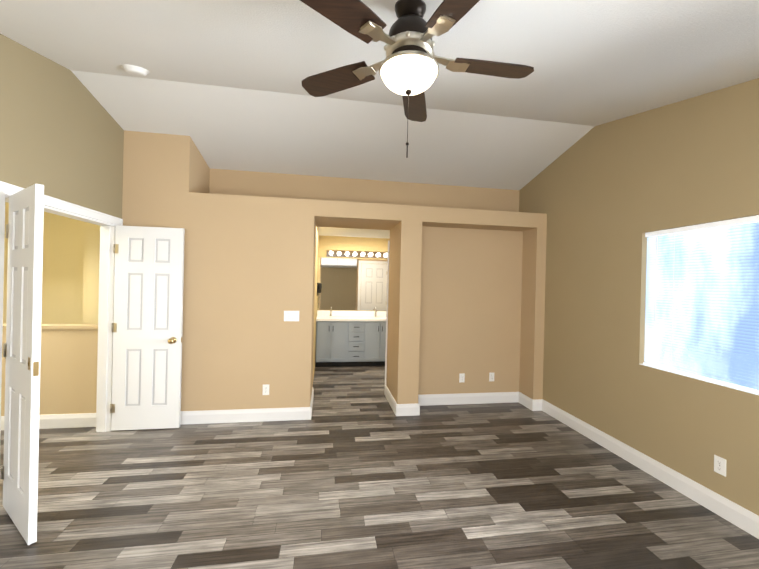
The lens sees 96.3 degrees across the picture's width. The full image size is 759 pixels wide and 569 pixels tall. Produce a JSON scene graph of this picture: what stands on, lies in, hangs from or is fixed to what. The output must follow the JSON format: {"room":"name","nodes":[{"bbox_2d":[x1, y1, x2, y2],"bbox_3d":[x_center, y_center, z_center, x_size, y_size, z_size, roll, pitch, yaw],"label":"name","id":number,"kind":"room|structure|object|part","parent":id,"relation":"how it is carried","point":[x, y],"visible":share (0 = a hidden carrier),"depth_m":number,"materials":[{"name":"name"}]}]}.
{"room":"empty bedroom","nodes":[
{"label":"empty bedroom","id":0,"kind":"room"},
{"bbox_2d":[3,202,74,323],"bbox_3d":[-4.355,-0.084,4.316,1.780,3.000,0.120,1,0,-9],"label":"wall","id":1,"kind":"structure","parent":0,"point":[70,271],"depth_m":4.29,"materials":[{"name":"beige paint"}]},
{"bbox_2d":[0,34,123,218],"bbox_3d":[-2.350,-0.153,1.189,0.124,3.243,6.120,1,0,-9],"label":"wall","id":2,"kind":"structure","parent":0,"point":[61,134],"depth_m":2.61,"materials":[{"name":"beige paint"}]},
{"bbox_2d":[1,184,43,544],"bbox_3d":[-2.197,0.438,2.082,0.614,2.040,0.045,1,0,32],"label":"door leaf","id":3,"kind":"structure","parent":2,"relation":"in","point":[22,350],"depth_m":2.01,"materials":[{"name":"white wood"}]},
{"bbox_2d":[0,181,122,432],"bbox_3d":[-2.614,0.398,2.781,0.170,2.122,1.344,1,0,-9],"label":"door frame","id":4,"kind":"structure","parent":2,"relation":"attached to","point":[106,321],"depth_m":3.35,"materials":[{"name":"white wood"}]},
{"bbox_2d":[71,219,99,323],"bbox_3d":[-3.199,-0.057,4.042,0.660,3.000,0.120,1,0,-9],"label":"wall","id":5,"kind":"structure","parent":0,"point":[85,264],"depth_m":4.05,"materials":[{"name":"beige paint"}]},
{"bbox_2d":[1,130,546,415],"bbox_3d":[-1.558,-0.062,4.022,7.214,3.085,0.731,1,0,-9],"label":"wall","id":6,"kind":"structure","parent":0,"point":[466,293],"depth_m":3.75,"materials":[{"name":"beige paint"}]},
{"bbox_2d":[1,413,95,429],"bbox_3d":[-3.955,1.360,3.306,2.320,0.135,0.016,1,0,-9],"label":"baseboard","id":7,"kind":"structure","parent":6,"relation":"attached to","point":[50,421],"depth_m":3.42,"materials":[{"name":"white wood"}]},
{"bbox_2d":[3,324,97,328],"bbox_3d":[-3.944,0.412,3.371,2.320,0.030,0.150,1,0,-9],"label":"trim","id":8,"kind":"structure","parent":6,"relation":"on","point":[69,326],"depth_m":3.44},
{"bbox_2d":[110,225,184,430],"bbox_3d":[-2.332,0.437,3.422,0.634,2.030,0.191,1,0,-9],"label":"door leaf","id":9,"kind":"structure","parent":6,"relation":"in","point":[147,324],"depth_m":3.40,"materials":[{"name":"white wood"}]},
{"bbox_2d":[180,406,312,424],"bbox_3d":[-1.721,1.411,3.626,1.947,0.135,0.016,1,0,-9],"label":"baseboard","id":10,"kind":"structure","parent":6,"relation":"attached to","point":[297,413],"depth_m":3.66,"materials":[{"name":"white wood"}]},
{"bbox_2d":[262,384,268,394],"bbox_3d":[-1.239,1.149,3.704,0.070,0.114,0.010,1,0,-9],"label":"electrical outlet","id":11,"kind":"object","parent":6,"relation":"attached to","point":[265,389],"visible":1,"depth_m":3.70,"materials":[{"name":"white plastic"}]},
{"bbox_2d":[284,311,298,320],"bbox_3d":[-0.968,0.348,3.741,0.164,0.116,0.012,1,0,-9],"label":"light switch","id":12,"kind":"object","parent":6,"relation":"attached to","point":[291,315],"visible":1,"depth_m":3.74,"materials":[{"name":"white plastic"}]},
{"bbox_2d":[384,241,389,394],"bbox_3d":[0.508,0.467,4.731,0.840,2.120,0.019,1,0,-9],"label":"door frame","id":13,"kind":"structure","parent":6,"relation":"attached to","point":[387,315],"depth_m":4.66,"materials":[{"name":"white wood"}]},
{"bbox_2d":[385,386,400,415],"bbox_3d":[0.142,1.452,4.290,0.016,0.135,0.747,1,0,-9],"label":"baseboard","id":14,"kind":"structure","parent":6,"relation":"attached to","point":[396,407],"depth_m":4.13,"materials":[{"name":"white wood"}]},
{"bbox_2d":[409,398,420,414],"bbox_3d":[0.440,1.459,4.104,0.016,0.135,0.287,1,0,-9],"label":"baseboard","id":15,"kind":"structure","parent":6,"relation":"attached to","point":[415,407],"depth_m":3.96,"materials":[{"name":"white wood"}]},
{"bbox_2d":[459,373,464,382],"bbox_3d":[1.064,1.205,4.377,0.070,0.114,0.010,1,0,-9],"label":"outlet","id":16,"kind":"object","parent":6,"relation":"attached to","point":[462,377],"visible":1,"depth_m":4.37,"materials":[{"name":"white plastic"}]},
{"bbox_2d":[418,392,516,405],"bbox_3d":[1.129,1.474,4.385,1.466,0.135,0.016,1,0,-9],"label":"baseboard","id":17,"kind":"structure","parent":6,"relation":"attached to","point":[495,397],"depth_m":4.38,"materials":[{"name":"white wood"}]},
{"bbox_2d":[489,373,493,380],"bbox_3d":[1.469,1.209,4.441,0.070,0.114,0.010,1,0,-9],"label":"outlet","id":18,"kind":"object","parent":6,"relation":"attached to","point":[491,376],"visible":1,"depth_m":4.44,"materials":[{"name":"white plastic"}]},
{"bbox_2d":[517,392,536,410],"bbox_3d":[1.885,1.492,4.331,0.041,0.135,0.287,1,0,-9],"label":"baseboard","id":19,"kind":"structure","parent":6,"relation":"attached to","point":[531,404],"depth_m":4.30,"materials":[{"name":"white wood"}]},
{"bbox_2d":[313,227,318,378],"bbox_3d":[-1.105,0.218,5.543,0.124,2.540,2.130,1,0,-9],"label":"wall","id":20,"kind":"structure","parent":0,"point":[317,235],"depth_m":5.67,"materials":[{"name":"beige paint"}]},
{"bbox_2d":[310,387,313,405],"bbox_3d":[-0.825,1.430,4.146,0.016,0.135,0.730,1,0,-9],"label":"baseboard","id":21,"kind":"structure","parent":20,"relation":"attached to","point":[312,396],"depth_m":4.16,"materials":[{"name":"white wood"}]},
{"bbox_2d":[317,283,320,303],"bbox_3d":[-1.112,0.201,6.245,0.078,0.470,0.100,1,0,-9],"label":"holder","id":22,"kind":"object","parent":20,"relation":"attached to","point":[318,288],"visible":1,"depth_m":6.22,"materials":[{"name":"black"}]},
{"bbox_2d":[317,227,389,238],"bbox_3d":[0.178,-0.984,5.811,2.688,0.120,2.274,1,0,-9],"label":"ceiling","id":23,"kind":"structure","parent":0,"point":[347,232],"depth_m":6.16,"materials":[{"name":"white paint"}]},
{"bbox_2d":[319,235,389,310],"bbox_3d":[-0.017,0.240,6.875,2.688,2.540,0.124,1,0,-9],"label":"wall","id":24,"kind":"structure","parent":0,"point":[324,244],"depth_m":6.72,"materials":[{"name":"beige paint"}]},
{"bbox_2d":[317,311,385,314],"bbox_3d":[-0.484,0.570,6.725,1.474,0.099,0.020,1,0,-9],"label":"backsplash","id":25,"kind":"structure","parent":24,"relation":"attached to","point":[318,312],"depth_m":6.70,"materials":[{"name":"white stone"}]},
{"bbox_2d":[317,257,386,310],"bbox_3d":[-0.472,0.001,6.732,1.474,1.022,0.008,1,0,-9],"label":"bathroom mirror","id":26,"kind":"object","parent":24,"relation":"attached to","point":[352,284],"visible":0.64,"depth_m":6.72,"materials":[{"name":"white mirror"}]},
{"bbox_2d":[327,250,387,257],"bbox_3d":[-0.402,-0.599,6.676,1.256,0.126,0.133,1,0,-9],"label":"sconce","id":27,"kind":"object","parent":24,"relation":"attached to","point":[342,253],"visible":0.96,"depth_m":6.69,"materials":[{"name":"white glass"}]},
{"bbox_2d":[209,168,519,211],"bbox_3d":[-0.063,-1.184,4.568,4.141,0.508,0.105,1,0,-9],"label":"wall","id":28,"kind":"structure","parent":0,"point":[250,183],"depth_m":4.48,"materials":[{"name":"beige paint"}]},
{"bbox_2d":[0,363,758,568],"bbox_3d":[-1.315,1.550,2.567,7.714,0.120,8.600,1,0,-9],"label":"floor","id":29,"kind":"structure","parent":0,"point":[355,472],"depth_m":2.41,"materials":[{"name":"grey wood"}]},
{"bbox_2d":[316,319,385,366],"bbox_3d":[-0.456,1.081,6.427,1.450,0.840,0.622,1,0,-9],"label":"bathroom vanity","id":30,"kind":"object","parent":29,"relation":"on","point":[350,338],"depth_m":6.14,"materials":[{"name":"grey paint"}]},
{"bbox_2d":[316,315,385,318],"bbox_3d":[-0.440,0.641,6.437,1.474,0.041,0.604,1,0,-9],"label":"countertop","id":31,"kind":"structure","parent":30,"relation":"on","point":[318,316],"depth_m":6.47,"materials":[{"name":"white stone"}]},
{"bbox_2d":[0,0,758,189],"bbox_3d":[0.104,-1.220,1.493,5.370,1.258,6.270,1,0,-9],"label":"ceiling","id":32,"kind":"structure","parent":0,"point":[220,84],"depth_m":2.44,"materials":[{"name":"white paint"}]},
{"bbox_2d":[121,64,148,76],"bbox_3d":[-1.897,-1.659,2.639,0.180,0.066,0.176,1,0,-9],"label":"smoke detector","id":33,"kind":"object","parent":32,"relation":"attached to","point":[133,70],"visible":1,"depth_m":2.60,"materials":[{"name":"white plastic"}]},
{"bbox_2d":[300,0,533,157],"bbox_3d":[0.188,-0.972,1.628,1.153,0.735,1.210,1,0,-9],"label":"ceiling fan","id":34,"kind":"object","parent":32,"relation":"hanging from","point":[408,67],"visible":1,"depth_m":1.55,"materials":[{"name":"brown wood"}]},
{"bbox_3d":[0.140,-0.972,1.621,0.264,0.088,0.264,1,0,-9],"label":"lamp shade","id":35,"kind":"part","parent":34,"relation":"part of","materials":[{"name":"white glass"}]},
{"bbox_2d":[519,78,758,515],"bbox_3d":[2.496,-0.044,1.953,0.150,3.243,6.120,1,0,-9],"label":"wall","id":36,"kind":"structure","parent":0,"point":[605,197],"depth_m":2.96,"materials":[{"name":"beige paint"}]},
{"bbox_2d":[537,399,758,538],"bbox_3d":[2.411,1.509,1.644,0.044,0.135,5.220,1,0,-9],"label":"baseboard","id":37,"kind":"structure","parent":36,"relation":"attached to","point":[742,518],"depth_m":2.67,"materials":[{"name":"white wood"}]},
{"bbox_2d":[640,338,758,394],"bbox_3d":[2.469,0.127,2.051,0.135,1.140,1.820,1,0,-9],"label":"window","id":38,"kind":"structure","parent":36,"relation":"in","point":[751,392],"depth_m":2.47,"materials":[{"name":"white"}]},
{"bbox_2d":[643,215,758,392],"bbox_3d":[2.441,0.124,2.046,0.056,1.132,1.808,1,0,-9],"label":"window blinds","id":39,"kind":"object","parent":38,"relation":"attached to","point":[702,288],"visible":1,"depth_m":2.47,"materials":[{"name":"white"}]},
{"bbox_3d":[2.508,0.128,2.057,0.005,1.050,1.730,1,0,-9],"label":"glass","id":40,"kind":"part","parent":38,"relation":"part of","materials":[{"name":"blue"}]},
{"bbox_2d":[714,455,726,476],"bbox_3d":[2.328,1.238,2.323,0.010,0.114,0.070,1,0,-9],"label":"electrical outlet","id":41,"kind":"object","parent":36,"relation":"attached to","point":[719,465],"visible":1,"depth_m":2.32,"materials":[{"name":"white plastic"}]}
]}

